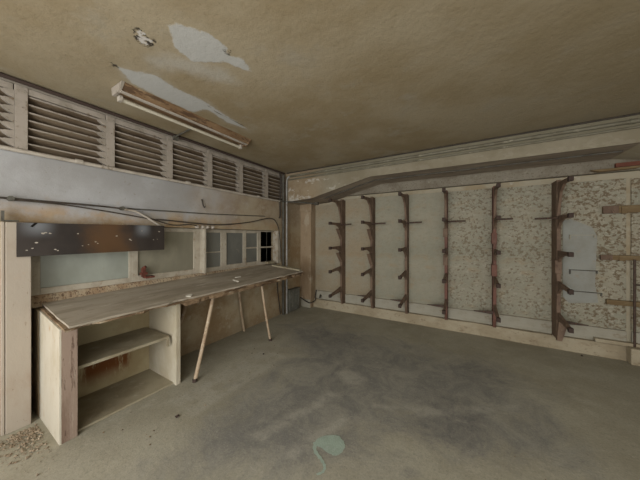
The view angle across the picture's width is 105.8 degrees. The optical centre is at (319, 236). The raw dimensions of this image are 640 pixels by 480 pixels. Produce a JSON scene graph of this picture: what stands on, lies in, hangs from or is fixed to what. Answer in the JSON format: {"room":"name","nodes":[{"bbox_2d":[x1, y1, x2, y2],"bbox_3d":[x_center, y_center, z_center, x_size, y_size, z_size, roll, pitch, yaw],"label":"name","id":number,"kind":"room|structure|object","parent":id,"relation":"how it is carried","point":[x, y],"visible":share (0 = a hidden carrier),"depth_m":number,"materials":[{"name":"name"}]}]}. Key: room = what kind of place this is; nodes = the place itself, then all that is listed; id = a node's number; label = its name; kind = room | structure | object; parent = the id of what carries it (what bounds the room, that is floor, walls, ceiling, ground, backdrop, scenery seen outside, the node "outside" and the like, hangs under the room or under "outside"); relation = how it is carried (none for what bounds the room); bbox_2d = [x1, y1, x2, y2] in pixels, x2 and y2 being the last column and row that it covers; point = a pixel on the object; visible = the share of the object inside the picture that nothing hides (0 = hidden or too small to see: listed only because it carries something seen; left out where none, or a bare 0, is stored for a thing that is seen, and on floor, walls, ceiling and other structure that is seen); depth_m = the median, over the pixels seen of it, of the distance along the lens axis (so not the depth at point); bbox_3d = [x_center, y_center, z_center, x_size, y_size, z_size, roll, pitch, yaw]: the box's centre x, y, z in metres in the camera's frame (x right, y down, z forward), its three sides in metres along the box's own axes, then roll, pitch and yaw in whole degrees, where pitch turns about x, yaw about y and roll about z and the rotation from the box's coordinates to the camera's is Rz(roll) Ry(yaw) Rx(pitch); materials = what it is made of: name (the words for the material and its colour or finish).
{"room":"abandoned workshop","nodes":[
{"label":"abandoned workshop","id":0,"kind":"room"},
{"bbox_2d":[0,77,299,415],"bbox_3d":[-2.237,0.095,2.614,0.480,2.810,7.000,0,0,31],"label":"wall","id":1,"kind":"structure","parent":0,"point":[25,176],"depth_m":2.77,"materials":[{"name":"paint"}]},
{"bbox_2d":[0,79,13,146],"bbox_3d":[-2.658,-0.953,1.721,0.232,0.525,0.574,0,0,31],"label":"air vent","id":2,"kind":"object","parent":1,"relation":"in","point":[6,88],"visible":0.83,"depth_m":1.89,"materials":[{"name":"paint"}]},
{"bbox_2d":[0,210,18,221],"bbox_3d":[-2.384,-0.160,1.861,0.036,0.080,0.087,0,0,34],"label":"bar","id":3,"kind":"object","parent":1,"relation":"attached to","point":[1,211],"visible":1,"depth_m":1.82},
{"bbox_2d":[0,222,30,435],"bbox_3d":[-2.490,0.693,1.960,0.315,1.615,0.147,0,0,31],"label":"trim","id":4,"kind":"structure","parent":1,"relation":"attached to","point":[15,272],"depth_m":1.87,"materials":[{"name":"paint"}]},
{"bbox_2d":[9,84,105,164],"bbox_3d":[-2.366,-0.953,2.210,0.232,0.525,0.574,0,0,31],"label":"air vent","id":5,"kind":"object","parent":1,"relation":"in","point":[43,123],"visible":0.86,"depth_m":2.14,"materials":[{"name":"paint"}]},
{"bbox_2d":[31,251,131,295],"bbox_3d":[-2.279,0.193,2.368,0.040,0.615,0.735,0,0,31],"label":"window","id":6,"kind":"structure","parent":1,"relation":"in","point":[50,273],"depth_m":2.31,"materials":[{"name":"white glass"}]},
{"bbox_2d":[16,222,163,256],"bbox_3d":[-2.069,0.013,2.328,0.012,0.285,1.070,0,0,31],"label":"board","id":7,"kind":"object","parent":1,"relation":"attached to","point":[32,239],"visible":1,"depth_m":2.19,"materials":[{"name":"black metal"}]},
{"bbox_2d":[101,115,166,177],"bbox_3d":[-2.074,-0.953,2.700,0.232,0.525,0.574,0,0,31],"label":"air vent","id":8,"kind":"object","parent":1,"relation":"in","point":[131,147],"visible":0.81,"depth_m":2.64,"materials":[{"name":"paint"}]},
{"bbox_2d":[0,145,279,201],"bbox_3d":[-2.273,-0.690,2.112,0.046,0.046,5.900,0,0,31],"label":"trim","id":9,"kind":"structure","parent":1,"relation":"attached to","point":[3,147],"depth_m":2.40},
{"bbox_2d":[0,196,280,260],"bbox_3d":[-1.832,0.067,2.854,0.050,0.828,4.228,0,0,31],"label":"wire","id":10,"kind":"object","parent":1,"relation":"attached to","point":[9,198],"visible":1,"depth_m":2.41,"materials":[{"name":"black rubber"}]},
{"bbox_2d":[124,209,160,225],"bbox_3d":[-1.932,-0.203,2.656,0.022,0.185,0.367,0,0,31],"label":"wire","id":11,"kind":"object","parent":10,"relation":"hanging from","point":[135,211],"visible":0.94,"depth_m":2.64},
{"bbox_2d":[0,72,284,174],"bbox_3d":[-2.243,-1.238,2.163,0.032,0.032,6.020,0,0,31],"label":"cable","id":12,"kind":"object","parent":1,"relation":"attached to","point":[3,75],"visible":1,"depth_m":2.41,"materials":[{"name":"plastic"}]},
{"bbox_2d":[31,263,275,307],"bbox_3d":[-1.659,0.551,3.388,0.080,0.098,3.120,0,0,31],"label":"trim","id":13,"kind":"structure","parent":1,"relation":"attached to","point":[37,300],"depth_m":2.42,"materials":[{"name":"beige wood"}]},
{"bbox_2d":[132,228,199,281],"bbox_3d":[-1.887,0.193,3.025,0.040,0.615,0.795,0,0,31],"label":"window","id":14,"kind":"structure","parent":1,"relation":"in","point":[180,256],"depth_m":3.06,"materials":[{"name":"beige paint"}]},
{"bbox_2d":[140,266,154,277],"bbox_3d":[-1.966,0.394,2.756,0.080,0.142,0.120,0,0,31],"label":"rusty latch","id":15,"kind":"object","parent":14,"relation":"attached to","point":[143,273],"visible":1,"depth_m":2.73,"materials":[{"name":"red metal"}]},
{"bbox_2d":[162,136,207,185],"bbox_3d":[-1.790,-0.953,3.176,0.232,0.525,0.544,0,0,31],"label":"air vent","id":16,"kind":"object","parent":1,"relation":"in","point":[185,161],"visible":0.8,"depth_m":3.13,"materials":[{"name":"paint"}]},
{"bbox_2d":[127,208,264,216],"bbox_3d":[-1.502,-0.335,3.428,0.012,0.082,2.050,0,0,31],"label":"wire","id":17,"kind":"object","parent":1,"relation":"attached to","point":[127,208],"visible":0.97,"depth_m":3.08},
{"bbox_2d":[198,227,223,273],"bbox_3d":[-1.575,0.180,3.529,0.220,0.640,0.390,0,0,31],"label":"window","id":18,"kind":"structure","parent":1,"relation":"in","point":[211,240],"depth_m":3.53,"materials":[{"name":"beige paint"}]},
{"bbox_2d":[203,150,239,191],"bbox_3d":[-1.511,-0.953,3.645,0.232,0.525,0.554,0,0,31],"label":"air vent","id":19,"kind":"object","parent":1,"relation":"in","point":[222,169],"visible":0.77,"depth_m":3.60,"materials":[{"name":"paint"}]},
{"bbox_2d":[224,229,259,269],"bbox_3d":[-1.292,0.193,4.024,0.040,0.615,0.750,0,0,31],"label":"window","id":20,"kind":"structure","parent":1,"relation":"in","point":[241,247],"depth_m":4.00,"materials":[{"name":"beige paint"}]},
{"bbox_2d":[235,161,265,196],"bbox_3d":[-1.222,-0.953,4.130,0.232,0.525,0.584,0,0,31],"label":"air vent","id":21,"kind":"object","parent":1,"relation":"in","point":[251,176],"visible":0.73,"depth_m":4.09,"materials":[{"name":"paint"}]},
{"bbox_2d":[260,231,279,264],"bbox_3d":[-0.938,0.190,4.535,0.125,0.620,0.490,0,0,31],"label":"window","id":22,"kind":"structure","parent":1,"relation":"in","point":[276,239],"depth_m":4.64,"materials":[{"name":"beige paint"}]},
{"bbox_2d":[261,169,281,199],"bbox_3d":[-0.937,-0.953,4.607,0.232,0.525,0.534,0,0,31],"label":"air vent","id":23,"kind":"object","parent":1,"relation":"in","point":[272,178],"visible":0.47,"depth_m":4.54,"materials":[{"name":"paint"}]},
{"bbox_2d":[277,282,280,313],"bbox_3d":[-0.787,1.056,4.602,0.024,0.832,0.118,0,0,31],"label":"cable","id":24,"kind":"object","parent":1,"relation":"attached to","point":[277,282],"visible":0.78,"depth_m":4.58,"materials":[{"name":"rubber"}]},
{"bbox_2d":[280,200,318,204],"bbox_3d":[-0.391,-0.642,4.494,0.734,0.124,0.221,0,0,31],"label":"conduit","id":25,"kind":"object","parent":1,"relation":"attached to","point":[314,203],"visible":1,"depth_m":4.57,"materials":[{"name":"grey metal"}]},
{"bbox_2d":[300,298,309,307],"bbox_3d":[-0.317,1.415,5.186,0.255,0.170,0.015,0,0,31],"label":"trim","id":26,"kind":"structure","parent":1,"relation":"attached to","point":[303,303],"depth_m":5.19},
{"bbox_2d":[285,114,639,200],"bbox_3d":[2.428,-0.975,2.959,7.260,0.570,0.030,0,0,31],"label":"ceiling beam","id":27,"kind":"structure","parent":1,"relation":"attached to","point":[311,187],"depth_m":3.20,"materials":[{"name":"paint"}]},
{"bbox_2d":[288,125,639,179],"bbox_3d":[2.415,-1.115,2.928,7.050,0.023,0.023,0,0,31],"label":"conduit","id":28,"kind":"object","parent":27,"relation":"attached to","point":[632,127],"visible":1,"depth_m":3.06,"materials":[{"name":"beige metal"}]},
{"bbox_2d":[290,118,639,176],"bbox_3d":[2.431,-1.175,2.907,7.000,0.046,0.046,0,0,31],"label":"conduit","id":29,"kind":"object","parent":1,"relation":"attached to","point":[631,121],"visible":1,"depth_m":3.04,"materials":[{"name":"beige metal"}]},
{"bbox_2d":[291,142,639,204],"bbox_3d":[1.456,-0.833,3.917,4.610,0.285,0.679,0,0,31],"label":"trim","id":30,"kind":"structure","parent":1,"relation":"attached to","point":[624,147],"depth_m":3.41,"materials":[{"name":"brown wood"}]},
{"bbox_3d":[-1.625,-0.135,3.204,0.043,0.046,0.048,0,0,31],"label":"insulator","id":31,"kind":"object","parent":1,"relation":"attached to","visible":0},
{"bbox_2d":[13,199,198,226],"bbox_3d":[-2.001,-0.213,2.541,0.012,0.167,1.547,0,0,31],"label":"wire","id":32,"kind":"object","parent":31,"relation":"hanging from","point":[15,199],"visible":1,"depth_m":2.29,"materials":[{"name":"black rubber"}]},
{"bbox_2d":[261,232,270,261],"bbox_3d":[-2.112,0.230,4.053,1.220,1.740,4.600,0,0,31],"label":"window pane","id":33,"kind":"structure","parent":0,"point":[263,234],"depth_m":6.14,"materials":[{"name":"black glass"}]},
{"bbox_2d":[0,0,639,172],"bbox_3d":[0.839,-1.260,0.315,7.280,0.001,6.200,0,0,31],"label":"ceiling","id":34,"kind":"structure","parent":0,"point":[312,84],"depth_m":1.78,"materials":[{"name":"paint"}]},
{"bbox_2d":[111,80,250,148],"bbox_3d":[-1.325,-1.207,2.588,0.203,0.104,1.384,0,0,31],"label":"ceiling light","id":35,"kind":"object","parent":34,"relation":"attached to","point":[122,90],"visible":1,"depth_m":2.36,"materials":[{"name":"paint"}]},
{"bbox_2d":[117,94,122,102],"bbox_3d":[-1.706,-1.181,2.065,0.045,0.053,0.030,0,0,31],"label":"socket","id":36,"kind":"object","parent":35,"relation":"attached to","point":[119,96],"depth_m":2.05,"materials":[{"name":"white plastic"}]},
{"bbox_2d":[172,127,195,140],"bbox_3d":[-1.576,-1.223,2.849,0.496,0.066,0.060,0,0,31],"label":"conduit","id":37,"kind":"object","parent":34,"relation":"attached to","point":[174,137],"visible":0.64,"depth_m":2.92,"materials":[{"name":"grey metal"}]},
{"bbox_2d":[279,173,281,217],"bbox_3d":[-0.765,-0.793,4.631,0.042,0.878,0.055,0,0,31],"label":"cable","id":38,"kind":"object","parent":34,"relation":"hanging from","point":[279,173],"visible":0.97,"depth_m":4.63,"materials":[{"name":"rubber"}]},
{"bbox_2d":[286,113,639,173],"bbox_3d":[2.395,-1.248,2.944,7.100,0.017,0.017,0,0,31],"label":"cable","id":39,"kind":"object","parent":34,"relation":"attached to","point":[634,113],"visible":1,"depth_m":3.07,"materials":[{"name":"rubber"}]},
{"bbox_2d":[0,306,639,479],"bbox_3d":[0.826,1.500,0.800,7.800,0.001,7.020,0,0,31],"label":"floor","id":40,"kind":"structure","parent":0,"point":[427,403],"depth_m":2.02,"materials":[{"name":"concrete"}]},
{"bbox_2d":[0,411,55,475],"bbox_3d":[-2.190,1.493,1.816,0.352,0.017,1.018,0,0,-42],"label":"rubble","id":41,"kind":"object","parent":40,"relation":"on","point":[35,430],"visible":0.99,"depth_m":1.77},
{"bbox_2d":[39,304,179,445],"bbox_3d":[-1.890,1.048,2.253,0.555,0.904,0.865,0,0,31],"label":"base cabinet","id":42,"kind":"object","parent":40,"relation":"on","point":[89,374],"visible":0.85,"depth_m":2.25,"materials":[{"name":"beige wood"}]},
{"bbox_2d":[78,327,168,369],"bbox_3d":[-1.905,1.050,2.272,0.490,0.100,0.688,0,0,31],"label":"shelf","id":43,"kind":"object","parent":42,"relation":"attached to","point":[90,352],"depth_m":2.25,"materials":[{"name":"beige wood"}]},
{"bbox_2d":[180,286,271,382],"bbox_3d":[-1.253,1.054,3.182,0.668,0.906,1.255,0,0,31],"label":"table legs","id":44,"kind":"object","parent":40,"relation":"on","point":[194,380],"visible":0.47,"depth_m":2.77,"materials":[{"name":"paint"}]},
{"bbox_2d":[40,263,303,332],"bbox_3d":[-1.345,0.597,3.155,0.758,0.195,2.959,0,0,31],"label":"countertop","id":45,"kind":"structure","parent":44,"relation":"on","point":[70,314],"depth_m":2.47,"materials":[{"name":"grey wood"}]},
{"bbox_2d":[272,264,300,270],"bbox_3d":[-0.600,0.544,4.316,0.545,0.090,0.082,0,0,18],"label":"wood offcut","id":46,"kind":"object","parent":45,"relation":"on","point":[274,265],"visible":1,"depth_m":4.29,"materials":[{"name":"beige wood"}]},
{"bbox_2d":[282,175,283,314],"bbox_3d":[-0.711,0.150,4.685,0.044,2.700,0.044,0,0,31],"label":"pipe","id":47,"kind":"object","parent":40,"relation":"on","point":[282,175],"visible":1,"depth_m":4.67,"materials":[{"name":"grey metal"}]},
{"bbox_2d":[286,176,289,313],"bbox_3d":[-0.627,0.155,4.724,0.089,2.689,0.038,0,0,31],"label":"pipe","id":48,"kind":"object","parent":40,"relation":"on","point":[288,177],"visible":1,"depth_m":4.72,"materials":[{"name":"grey metal"}]},
{"bbox_2d":[288,287,299,311],"bbox_3d":[-0.547,1.266,4.948,0.110,0.427,0.360,0,0,31],"label":"electrical box","id":49,"kind":"object","parent":40,"relation":"on","point":[293,293],"visible":0.89,"depth_m":4.89,"materials":[{"name":"grey metal"}]},
{"bbox_2d":[313,435,344,474],"bbox_3d":[0.072,1.497,1.681,0.234,0.001,0.294,0,0,-9],"label":"paint spill","id":50,"kind":"object","parent":40,"relation":"on","point":[334,445],"visible":1,"depth_m":1.74,"materials":[{"name":"green paint"}]},
{"bbox_2d":[627,346,639,365],"bbox_3d":[3.765,1.405,2.820,0.220,0.190,0.100,0,0,31],"label":"wooden block","id":51,"kind":"object","parent":40,"relation":"on","point":[633,353],"visible":1,"depth_m":2.82,"materials":[{"name":"beige wood"}]},
{"bbox_2d":[321,171,639,341],"bbox_3d":[2.759,0.120,3.652,7.400,2.760,0.100,0,0,31],"label":"wall","id":52,"kind":"structure","parent":0,"point":[631,174],"depth_m":3.12,"materials":[{"name":"beige paint"}]},
{"bbox_2d":[300,204,314,307],"bbox_3d":[-0.254,0.400,5.257,0.300,2.200,0.230,0,0,31],"label":"trim","id":53,"kind":"structure","parent":52,"relation":"attached to","point":[307,211],"depth_m":5.19,"materials":[{"name":"brown paint"}]},
{"bbox_2d":[328,198,345,303],"bbox_3d":[0.336,0.294,4.654,0.068,2.068,0.659,0,0,31],"label":"upright","id":54,"kind":"object","parent":52,"relation":"attached to","point":[340,204],"visible":0.99,"depth_m":4.76,"materials":[{"name":"brown wood"}]},
{"bbox_2d":[361,195,375,307],"bbox_3d":[0.869,0.294,4.336,0.068,2.068,0.659,0,0,31],"label":"upright","id":55,"kind":"object","parent":52,"relation":"attached to","point":[371,201],"visible":0.99,"depth_m":4.44,"materials":[{"name":"brown wood"}]},
{"bbox_2d":[398,192,408,313],"bbox_3d":[1.391,0.294,4.025,0.064,2.068,0.659,0,0,31],"label":"upright","id":56,"kind":"object","parent":52,"relation":"attached to","point":[405,197],"visible":1,"depth_m":4.14,"materials":[{"name":"brown wood"}]},
{"bbox_2d":[442,188,447,319],"bbox_3d":[1.915,0.294,3.712,0.064,2.068,0.659,0,0,31],"label":"upright","id":57,"kind":"object","parent":52,"relation":"attached to","point":[445,219],"visible":1,"depth_m":3.82,"materials":[{"name":"brown wood"}]},
{"bbox_2d":[427,304,443,307],"bbox_3d":[1.866,1.100,3.901,0.250,0.050,0.012,0,0,31],"label":"strap","id":58,"kind":"object","parent":57,"relation":"attached to","point":[436,305],"visible":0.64,"depth_m":3.89,"materials":[{"name":"brown metal"}]},
{"bbox_2d":[313,298,626,360],"bbox_3d":[2.883,1.411,3.459,6.990,0.177,0.095,0,0,31],"label":"baseboard","id":59,"kind":"structure","parent":52,"relation":"attached to","point":[573,344],"depth_m":3.63,"materials":[{"name":"beige wood"}]},
{"bbox_2d":[315,290,340,301],"bbox_3d":[0.193,1.240,5.105,0.674,0.171,0.031,0,0,31],"label":"skirting board","id":60,"kind":"object","parent":59,"relation":"on","point":[324,294],"visible":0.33,"depth_m":5.12,"materials":[{"name":"white wood"}]},
{"bbox_2d":[315,199,343,292],"bbox_3d":[0.196,0.188,5.109,0.674,1.915,0.021,0,0,31],"label":"wall panel","id":61,"kind":"object","parent":60,"relation":"on","point":[326,235],"visible":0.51,"depth_m":5.13,"materials":[{"name":"beige paint"}]},
{"bbox_2d":[345,294,370,305],"bbox_3d":[0.767,1.240,4.763,0.578,0.171,0.031,0,0,31],"label":"skirting board","id":62,"kind":"object","parent":59,"relation":"on","point":[354,299],"visible":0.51,"depth_m":4.78,"materials":[{"name":"white wood"}]},
{"bbox_2d":[345,197,369,294],"bbox_3d":[0.770,0.192,4.767,0.578,1.907,0.020,0,0,31],"label":"wall panel","id":63,"kind":"object","parent":62,"relation":"on","point":[356,210],"visible":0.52,"depth_m":4.79,"materials":[{"name":"beige paint"}]},
{"bbox_2d":[375,298,404,310],"bbox_3d":[1.295,1.240,4.448,0.568,0.171,0.031,0,0,31],"label":"skirting board","id":64,"kind":"object","parent":59,"relation":"on","point":[379,302],"visible":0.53,"depth_m":4.45,"materials":[{"name":"white wood"}]},
{"bbox_2d":[375,195,404,299],"bbox_3d":[1.298,0.196,4.452,0.568,1.899,0.021,0,0,31],"label":"wall panel","id":65,"kind":"object","parent":64,"relation":"on","point":[390,236],"visible":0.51,"depth_m":4.45,"materials":[{"name":"beige paint"}]},
{"bbox_2d":[409,302,444,317],"bbox_3d":[1.819,1.240,4.135,0.568,0.171,0.031,0,0,31],"label":"skirting board","id":66,"kind":"object","parent":59,"relation":"on","point":[425,309],"visible":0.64,"depth_m":4.13,"materials":[{"name":"white wood"}]},
{"bbox_2d":[409,192,443,304],"bbox_3d":[1.822,0.200,4.140,0.568,1.891,0.020,0,0,31],"label":"wall panel","id":67,"kind":"object","parent":66,"relation":"on","point":[426,239],"visible":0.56,"depth_m":4.13,"materials":[{"name":"beige paint"}]},
{"bbox_2d":[448,307,491,324],"bbox_3d":[2.352,1.240,3.818,0.588,0.171,0.031,0,0,31],"label":"skirting board","id":68,"kind":"object","parent":59,"relation":"on","point":[453,313],"visible":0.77,"depth_m":3.80,"materials":[{"name":"white wood"}]},
{"bbox_2d":[448,188,491,310],"bbox_3d":[2.354,0.203,3.822,0.588,1.883,0.021,0,0,31],"label":"wall panel","id":69,"kind":"object","parent":68,"relation":"on","point":[469,242],"visible":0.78,"depth_m":3.80,"materials":[{"name":"beige paint"}]},
{"bbox_2d":[496,314,551,333],"bbox_3d":[2.910,1.240,3.485,0.628,0.171,0.031,0,0,31],"label":"skirting board","id":70,"kind":"object","parent":59,"relation":"on","point":[538,325],"visible":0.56,"depth_m":3.45,"materials":[{"name":"white wood"}]},
{"bbox_2d":[496,184,551,319],"bbox_3d":[2.913,0.207,3.490,0.628,1.875,0.020,0,0,31],"label":"wall panel","id":71,"kind":"object","parent":70,"relation":"on","point":[524,264],"visible":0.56,"depth_m":3.47,"materials":[{"name":"beige paint"}]},
{"bbox_2d":[564,324,626,341],"bbox_3d":[3.490,1.240,3.139,0.638,0.171,0.031,0,0,31],"label":"skirting board","id":72,"kind":"object","parent":59,"relation":"on","point":[584,332],"visible":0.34,"depth_m":3.10,"materials":[{"name":"white wood"}]},
{"bbox_2d":[561,178,625,329],"bbox_3d":[3.492,0.211,3.144,0.638,1.867,0.021,0,0,31],"label":"wall panel","id":73,"kind":"object","parent":72,"relation":"on","point":[586,200],"visible":0.55,"depth_m":3.07,"materials":[{"name":"beige paint"}]},
{"bbox_2d":[563,219,597,302],"bbox_3d":[3.412,0.320,3.175,0.330,1.120,0.007,0,0,31],"label":"plaster","id":74,"kind":"object","parent":73,"relation":"attached to","point":[582,242],"visible":0.92,"depth_m":3.18,"materials":[{"name":"grey paint"}]},
{"bbox_2d":[569,269,597,273],"bbox_3d":[3.427,0.460,3.152,0.260,0.060,0.015,0,0,31],"label":"wall staple","id":75,"kind":"structure","parent":74,"relation":"attached to","point":[569,269],"depth_m":3.15,"materials":[{"name":"grey metal"}]},
{"bbox_2d":[569,291,601,295],"bbox_3d":[3.445,0.740,3.142,0.300,0.060,0.015,0,0,31],"label":"wall staple","id":76,"kind":"structure","parent":74,"relation":"attached to","point":[574,291],"depth_m":3.12,"materials":[{"name":"grey metal"}]},
{"bbox_2d":[593,337,639,347],"bbox_3d":[3.653,1.300,2.983,0.380,0.044,0.066,0,0,31],"label":"wooden block","id":77,"kind":"object","parent":59,"relation":"on","point":[596,339],"visible":1,"depth_m":2.97,"materials":[{"name":"beige wood"}]},
{"bbox_2d":[631,331,639,343],"bbox_3d":[4.284,1.240,2.666,1.128,0.171,0.031,0,0,31],"label":"skirting board","id":78,"kind":"object","parent":59,"relation":"on","point":[637,333],"visible":0.55,"depth_m":2.92,"materials":[{"name":"white wood"}]},
{"bbox_2d":[631,178,639,331],"bbox_3d":[4.287,0.215,2.671,1.128,1.859,0.020,0,0,31],"label":"wall panel","id":79,"kind":"object","parent":78,"relation":"on","point":[635,182],"visible":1,"depth_m":2.93,"materials":[{"name":"beige paint"}]},
{"bbox_2d":[600,255,639,260],"bbox_3d":[4.028,0.257,2.776,1.123,0.068,0.054,0,0,31],"label":"wooden rail","id":80,"kind":"object","parent":79,"relation":"attached to","point":[602,257],"visible":1,"depth_m":2.96,"materials":[{"name":"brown wood"}]},
{"bbox_2d":[602,205,639,213],"bbox_3d":[4.037,-0.337,2.771,1.103,0.101,0.054,0,0,31],"label":"wooden rail","id":81,"kind":"object","parent":79,"relation":"attached to","point":[624,209],"visible":1,"depth_m":2.96,"materials":[{"name":"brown wood"}]},
{"bbox_2d":[605,299,639,306],"bbox_3d":[4.053,0.810,2.767,1.070,0.060,0.044,0,0,31],"label":"wooden rail","id":82,"kind":"object","parent":79,"relation":"attached to","point":[607,301],"visible":1,"depth_m":2.96,"materials":[{"name":"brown wood"}]},
{"bbox_2d":[633,260,639,346],"bbox_3d":[3.814,0.799,2.849,0.165,1.058,0.020,0,0,31],"label":"pole","id":83,"kind":"object","parent":59,"relation":"on","point":[634,261],"visible":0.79,"depth_m":2.88,"materials":[{"name":"wood"}]},
{"bbox_2d":[348,159,639,195],"bbox_3d":[2.492,-0.895,3.692,4.700,0.190,0.095,0,0,31],"label":"trim","id":84,"kind":"structure","parent":52,"relation":"attached to","point":[582,168],"depth_m":3.53,"materials":[{"name":"beige wood"}]},
{"bbox_2d":[491,183,500,327],"bbox_3d":[2.456,0.294,3.390,0.064,2.068,0.659,0,0,31],"label":"upright","id":85,"kind":"object","parent":52,"relation":"attached to","point":[495,284],"visible":1,"depth_m":3.50,"materials":[{"name":"brown wood"}]},
{"bbox_2d":[474,310,492,313],"bbox_3d":[2.411,1.100,3.576,0.240,0.050,0.012,0,0,31],"label":"strap","id":86,"kind":"object","parent":85,"relation":"attached to","point":[482,311],"visible":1,"depth_m":3.56,"materials":[{"name":"brown metal"}]},
{"bbox_2d":[551,176,573,340],"bbox_3d":[3.055,0.294,3.033,0.118,2.068,0.659,0,0,31],"label":"upright","id":87,"kind":"object","parent":52,"relation":"attached to","point":[559,324],"visible":1,"depth_m":3.13,"materials":[{"name":"brown wood"}]},
{"bbox_2d":[535,217,558,219],"bbox_3d":[2.937,-0.242,3.139,0.230,0.030,0.026,0,0,31],"label":"metal rod","id":88,"kind":"object","parent":87,"relation":"attached to","point":[544,217],"visible":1,"depth_m":3.12,"materials":[{"name":"brown metal"}]},
{"bbox_2d":[567,321,588,325],"bbox_3d":[3.244,1.100,3.079,0.240,0.050,0.012,0,0,31],"label":"strap","id":89,"kind":"object","parent":87,"relation":"attached to","point":[569,322],"visible":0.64,"depth_m":3.07,"materials":[{"name":"metal"}]},
{"bbox_2d":[590,165,639,172],"bbox_3d":[3.591,-0.820,2.938,0.438,0.030,0.065,0,0,31],"label":"batten","id":90,"kind":"object","parent":52,"relation":"attached to","point":[638,166],"visible":1,"depth_m":2.93,"materials":[{"name":"brown wood"}]},
{"bbox_2d":[612,144,639,159],"bbox_3d":[4.587,-0.840,2.080,2.650,0.240,0.729,0,0,31],"label":"trim","id":91,"kind":"structure","parent":52,"relation":"attached to","point":[633,153],"depth_m":2.78,"materials":[{"name":"beige paint"}]},
{"bbox_2d":[614,161,639,167],"bbox_3d":[3.951,-0.870,2.741,0.820,0.050,0.035,0,0,31],"label":"batten","id":92,"kind":"object","parent":52,"relation":"attached to","point":[634,163],"visible":1,"depth_m":2.89,"materials":[{"name":"brown wood"}]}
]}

